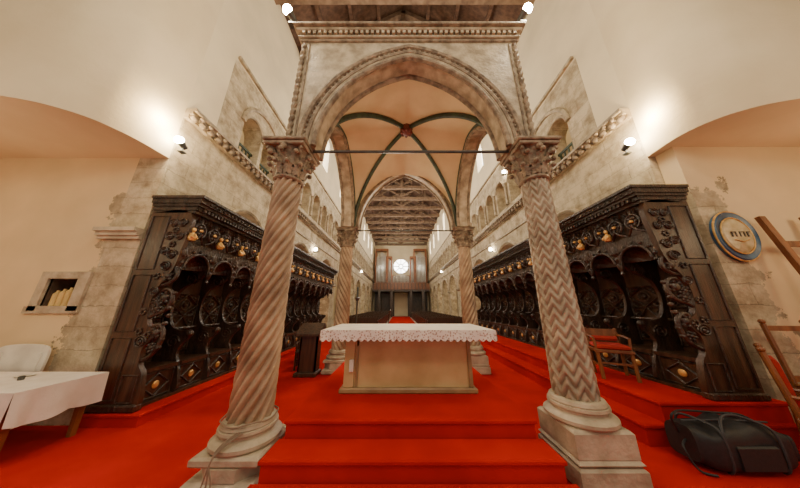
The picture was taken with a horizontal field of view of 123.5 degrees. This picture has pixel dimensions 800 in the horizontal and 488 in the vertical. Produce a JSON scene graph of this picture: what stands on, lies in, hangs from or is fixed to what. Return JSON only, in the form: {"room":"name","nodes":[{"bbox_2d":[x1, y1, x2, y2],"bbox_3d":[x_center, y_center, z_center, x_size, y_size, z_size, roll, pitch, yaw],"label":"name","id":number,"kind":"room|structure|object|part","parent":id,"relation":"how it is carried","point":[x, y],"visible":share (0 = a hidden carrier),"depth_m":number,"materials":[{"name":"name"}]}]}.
{"room":"church","nodes":[
{"label":"church","id":0,"kind":"room"},
{"bbox_2d":[0,158,139,425],"bbox_3d":[-7.350,0.509,4.021,3.900,4.650,0.490,0,-16,0],"label":"wall","id":1,"kind":"structure","parent":0,"point":[50,208],"depth_m":4.00,"materials":[{"name":"paint"}]},
{"bbox_2d":[48,288,73,305],"bbox_3d":[-5.835,0.918,3.752,0.420,0.310,0.090,0,-16,0],"label":"candles","id":2,"kind":"object","parent":1,"relation":"on","point":[58,298],"visible":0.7,"depth_m":3.71},
{"bbox_2d":[92,227,144,239],"bbox_3d":[-5.170,-0.198,3.934,0.760,0.200,0.150,0,-16,0],"label":"trim","id":3,"kind":"structure","parent":1,"relation":"attached to","point":[103,233],"depth_m":3.92,"materials":[{"name":"stone"}]},
{"bbox_2d":[0,0,223,157],"bbox_3d":[-7.050,-6.166,4.874,4.500,8.650,1.650,0,-16,0],"label":"wall","id":4,"kind":"structure","parent":0,"point":[79,78],"depth_m":3.86,"materials":[{"name":"beige paint"}]},
{"bbox_2d":[35,0,374,425],"bbox_3d":[-5.100,1.310,22.414,0.600,13.300,36.200,0,-16,0],"label":"wall","id":5,"kind":"structure","parent":0,"point":[258,31],"depth_m":6.09,"materials":[{"name":"stone"}]},
{"bbox_2d":[174,136,187,153],"bbox_3d":[-4.616,-2.096,4.533,0.169,0.292,0.269,0,-16,0],"label":"spotlight","id":6,"kind":"object","parent":5,"relation":"attached to","point":[179,140],"visible":1,"depth_m":4.51,"materials":[{"name":"metal"}]},
{"bbox_2d":[184,56,374,297],"bbox_3d":[-4.795,1.982,22.220,0.510,5.800,36.200,0,-16,0],"label":"trim","id":7,"kind":"structure","parent":5,"relation":"attached to","point":[193,116],"depth_m":7.29,"materials":[{"name":"stone"}]},
{"bbox_2d":[274,0,534,245],"bbox_3d":[0.175,-7.630,20.932,10.494,3.858,44.000,0,-16,0],"label":"roof trusses","id":8,"kind":"object","parent":5,"relation":"on","point":[402,14],"visible":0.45,"depth_m":23.62,"materials":[{"name":"brown wood"}]},
{"bbox_2d":[332,281,336,318],"bbox_3d":[-9.150,1.310,22.414,0.300,13.300,36.200,0,-16,0],"label":"wall","id":9,"kind":"structure","parent":0,"point":[335,289],"depth_m":29.54,"materials":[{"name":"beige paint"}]},
{"bbox_2d":[0,316,799,487],"bbox_3d":[0.000,6.854,17.278,22.000,0.200,45.000,0,-16,0],"label":"floor","id":10,"kind":"structure","parent":0,"point":[156,453],"depth_m":2.61,"materials":[{"name":"red carpet"}]},
{"bbox_2d":[0,344,50,428],"bbox_3d":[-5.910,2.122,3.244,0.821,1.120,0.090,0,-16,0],"label":"chair","id":11,"kind":"object","parent":10,"relation":"on","point":[17,357],"visible":0.78,"depth_m":3.34,"materials":[{"name":"beige fabric"}]},
{"bbox_2d":[0,397,85,450],"bbox_3d":[-5.990,2.170,2.726,3.220,0.740,0.800,0,-16,0],"label":"side table","id":12,"kind":"object","parent":10,"relation":"on","point":[78,412],"visible":0.27,"depth_m":2.92,"materials":[{"name":"brown wood"}]},
{"bbox_2d":[0,372,108,428],"bbox_3d":[-5.960,1.978,2.750,3.310,0.382,0.890,0,-16,0],"label":"tablecloth","id":13,"kind":"object","parent":12,"relation":"on","point":[40,396],"visible":1,"depth_m":2.73,"materials":[{"name":"white fabric"}]},
{"bbox_2d":[13,373,36,380],"bbox_3d":[-5.192,1.808,2.944,0.179,0.050,0.362,13,-20,-37],"label":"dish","id":14,"kind":"object","parent":13,"relation":"on","point":[19,377],"visible":1,"depth_m":2.95,"materials":[{"name":"metal"}]},
{"bbox_2d":[78,347,299,427],"bbox_3d":[-4.280,3.937,7.826,0.920,0.170,9.780,0,-16,0],"label":"platform","id":15,"kind":"object","parent":10,"relation":"on","point":[152,411],"visible":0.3,"depth_m":3.43,"materials":[{"name":"red carpet"}]},
{"bbox_2d":[84,195,338,412],"bbox_3d":[-4.220,2.084,8.072,1.000,3.592,9.307,0,-16,0],"label":"choir stalls","id":16,"kind":"object","parent":15,"relation":"on","point":[179,325],"visible":0.74,"depth_m":4.29,"materials":[{"name":"brown wood"}]},
{"bbox_3d":[-4.220,0.821,3.690,1.000,3.592,0.186,0,-16,0],"label":"panel","id":17,"kind":"part","parent":16,"relation":"part of","materials":[{"name":"brown wood"}]},
{"bbox_2d":[293,322,318,370],"bbox_3d":[-2.758,2.969,6.353,0.544,1.216,0.555,5,-17,-16],"label":"chair","id":18,"kind":"object","parent":10,"relation":"on","point":[301,323],"visible":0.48,"depth_m":6.18,"materials":[{"name":"brown wood"}]},
{"bbox_2d":[293,323,325,377],"bbox_3d":[-2.390,2.750,5.660,0.620,1.250,0.500,0,-16,0],"label":"lectern","id":19,"kind":"object","parent":10,"relation":"on","point":[310,345],"visible":0.96,"depth_m":5.56,"materials":[{"name":"brown wood"}]},
{"bbox_2d":[373,249,429,316],"bbox_3d":[0.175,6.527,37.536,9.350,11.650,4.150,0,-16,0],"label":"pipe organ","id":20,"kind":"object","parent":10,"relation":"on","point":[416,284],"visible":0.98,"depth_m":37.93,"materials":[{"name":"brown wood"}]},
{"bbox_2d":[389,316,415,323],"bbox_3d":[0.175,8.825,24.515,2.750,0.020,24.000,0,-16,0],"label":"carpet runner","id":21,"kind":"object","parent":10,"relation":"on","point":[395,319],"visible":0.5,"depth_m":25.88,"materials":[{"name":"red carpet"}]},
{"bbox_2d":[349,311,462,323],"bbox_3d":[0.150,7.908,23.010,8.700,0.950,19.600,0,-16,0],"label":"pews","id":22,"kind":"object","parent":10,"relation":"on","point":[372,317],"visible":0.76,"depth_m":16.13,"materials":[{"name":"brown wood"}]},
{"bbox_2d":[338,339,478,393],"bbox_3d":[0.120,1.814,3.505,2.440,0.855,1.100,0,-16,0],"label":"altar","id":23,"kind":"object","parent":10,"relation":"on","point":[383,367],"depth_m":3.19,"materials":[{"name":"beige stone"}]},
{"bbox_2d":[319,324,497,341],"bbox_3d":[0.120,1.463,3.606,2.548,0.150,1.208,0,-16,0],"label":"altar cloth","id":24,"kind":"object","parent":23,"relation":"on","point":[457,332],"depth_m":3.06,"materials":[{"name":"white fabric"}]},
{"bbox_2d":[247,361,579,487],"bbox_3d":[0.120,2.465,3.317,2.960,0.500,3.460,0,-16,0],"label":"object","id":25,"kind":"structure","parent":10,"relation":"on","point":[484,439],"depth_m":2.20,"materials":[{"name":"red carpet"}]},
{"bbox_2d":[349,359,353,371],"bbox_3d":[-0.710,1.782,3.150,0.060,0.160,0.040,0,-16,0],"label":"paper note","id":26,"kind":"object","parent":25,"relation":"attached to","point":[351,361],"visible":1,"depth_m":3.14,"materials":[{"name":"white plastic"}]},
{"bbox_2d":[355,287,359,323],"bbox_3d":[-1.000,1.805,4.891,0.320,1.640,0.312,0,-16,0],"label":"candlestick","id":27,"kind":"object","parent":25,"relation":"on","point":[357,298],"visible":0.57,"depth_m":5.00,"materials":[{"name":"metal"}]},
{"bbox_2d":[180,21,652,487],"bbox_3d":[0.165,-0.360,4.590,4.390,6.645,5.203,0,-16,0],"label":"ciborium","id":28,"kind":"object","parent":10,"relation":"on","point":[417,101],"visible":0.97,"depth_m":3.51,"materials":[{"name":"stone"}]},
{"bbox_2d":[283,4,296,28],"bbox_3d":[-2.018,-4.165,3.933,0.168,0.286,0.269,-5,-17,17],"label":"spotlight","id":29,"kind":"object","parent":28,"relation":"on","point":[287,10],"visible":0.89,"depth_m":3.91,"materials":[{"name":"metal"}]},
{"bbox_3d":[0.170,-3.293,5.851,4.200,0.310,4.200,0,-16,0],"label":"cornice","id":30,"kind":"part","parent":28,"relation":"part of","materials":[{"name":"stone"}]},
{"bbox_2d":[517,2,531,20],"bbox_3d":[2.298,-4.203,3.945,0.168,0.286,0.269,5,-17,-17],"label":"spotlight","id":31,"kind":"object","parent":28,"relation":"on","point":[527,8],"visible":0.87,"depth_m":3.90,"materials":[{"name":"metal"}]},
{"bbox_2d":[480,335,799,446],"bbox_3d":[4.125,3.727,7.657,2.010,0.480,10.220,0,-16,0],"label":"platform","id":32,"kind":"object","parent":10,"relation":"on","point":[643,408],"visible":0.42,"depth_m":3.05,"materials":[{"name":"red carpet"}]},
{"bbox_2d":[584,327,641,382],"bbox_3d":[3.872,1.995,3.978,0.544,0.806,0.555,-8,-18,25],"label":"upholstered armchair","id":33,"kind":"object","parent":32,"relation":"on","point":[600,340],"visible":0.92,"depth_m":3.92,"materials":[{"name":"brown wood"}]},
{"bbox_2d":[472,184,771,400],"bbox_3d":[4.430,1.931,8.052,1.000,3.249,10.044,0,-16,0],"label":"choir stalls","id":34,"kind":"object","parent":32,"relation":"on","point":[640,264],"visible":0.83,"depth_m":3.86,"materials":[{"name":"brown wood"}]},
{"bbox_3d":[4.430,0.565,3.316,1.000,3.249,0.186,0,-16,0],"label":"panel","id":35,"kind":"part","parent":34,"relation":"part of","materials":[{"name":"brown wood"}]},
{"bbox_2d":[664,409,799,477],"bbox_3d":[3.714,2.217,2.480,1.193,0.528,0.464,0,-16,0],"label":"duffel bag","id":36,"kind":"object","parent":10,"relation":"on","point":[732,443],"visible":1,"depth_m":2.32,"materials":[{"name":"black fabric"}]},
{"bbox_2d":[753,343,799,433],"bbox_3d":[4.845,1.849,2.467,0.544,1.216,0.555,11,-19,-33],"label":"wooden armchair","id":37,"kind":"object","parent":10,"relation":"on","point":[773,366],"visible":1,"depth_m":2.57,"materials":[{"name":"brown wood"}]},
{"bbox_2d":[754,216,799,274],"bbox_3d":[6.475,0.990,2.982,0.850,3.159,0.539,0,-16,0],"label":"frame","id":38,"kind":"object","parent":10,"relation":"on","point":[784,246],"visible":1,"depth_m":3.42,"materials":[{"name":"brown wood"}]},
{"bbox_2d":[757,319,799,396],"bbox_3d":[5.505,1.758,2.695,0.544,1.516,0.555,-3,-16,11],"label":"wooden armchair","id":39,"kind":"object","parent":10,"relation":"on","point":[793,380],"visible":0.97,"depth_m":3.04,"materials":[{"name":"brown wood"}]},
{"bbox_2d":[373,229,428,315],"bbox_3d":[0.175,4.649,40.497,11.150,16.900,0.400,0,-16,0],"label":"wall","id":40,"kind":"structure","parent":0,"point":[397,252],"depth_m":40.94,"materials":[{"name":"beige paint"}]},
{"bbox_2d":[394,260,407,272],"bbox_3d":[0.170,4.266,40.794,2.900,2.900,0.160,0,-16,0],"label":"window","id":41,"kind":"structure","parent":40,"relation":"in","point":[400,266],"depth_m":40.78,"materials":[{"name":"white glass"}]},
{"bbox_2d":[281,5,523,239],"bbox_3d":[0.175,-7.938,21.021,11.150,3.700,44.000,0,-16,0],"label":"ceiling","id":42,"kind":"structure","parent":0,"point":[301,12],"depth_m":10.41,"materials":[{"name":"brown wood"}]},
{"bbox_2d":[239,129,572,168],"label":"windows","id":43,"kind":"structure","parent":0,"point":[568,136],"depth_m":10.82,"materials":[{"name":"glass"}]},
{"bbox_2d":[427,0,664,316],"bbox_3d":[5.450,1.310,22.414,0.600,13.300,36.200,0,-16,0],"label":"wall","id":44,"kind":"structure","parent":0,"point":[589,89],"depth_m":6.81,"materials":[{"name":"stone"}]},
{"bbox_2d":[313,170,506,272],"bbox_3d":[0.175,0.451,18.082,9.870,3.470,17.180,0,-16,0],"label":"wall lamps","id":45,"kind":"object","parent":44,"relation":"attached to","point":[504,173],"visible":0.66,"depth_m":11.81,"materials":[{"name":"beige glass"}]},
{"bbox_2d":[427,56,631,297],"bbox_3d":[5.145,1.982,22.220,0.510,5.800,36.200,0,-16,0],"label":"trim","id":46,"kind":"structure","parent":44,"relation":"attached to","point":[620,116],"depth_m":7.39,"materials":[{"name":"stone"}]},
{"bbox_2d":[589,0,799,156],"bbox_3d":[7.346,-6.174,4.902,4.508,8.620,1.600,0,-16,0],"label":"wall","id":47,"kind":"structure","parent":0,"point":[690,73],"depth_m":3.85,"materials":[{"name":"beige paint"}]},
{"bbox_2d":[621,138,634,155],"bbox_3d":[4.916,-2.107,4.640,0.169,0.292,0.269,0,-16,0],"label":"spotlight","id":48,"kind":"object","parent":47,"relation":"attached to","point":[629,142],"visible":1,"depth_m":4.62,"materials":[{"name":"metal"}]},
{"bbox_2d":[655,147,799,422],"bbox_3d":[7.450,0.395,3.680,4.300,4.680,0.290,0,-16,0],"label":"wall","id":49,"kind":"structure","parent":0,"point":[750,183],"depth_m":3.79,"materials":[{"name":"paint"}]},
{"bbox_2d":[709,211,761,261],"bbox_3d":[5.680,-0.142,3.624,0.734,0.894,0.103,0,-16,0],"label":"shield","id":50,"kind":"object","parent":49,"relation":"attached to","point":[732,234],"visible":1,"depth_m":3.59,"materials":[{"name":"blue wood"}]}
]}

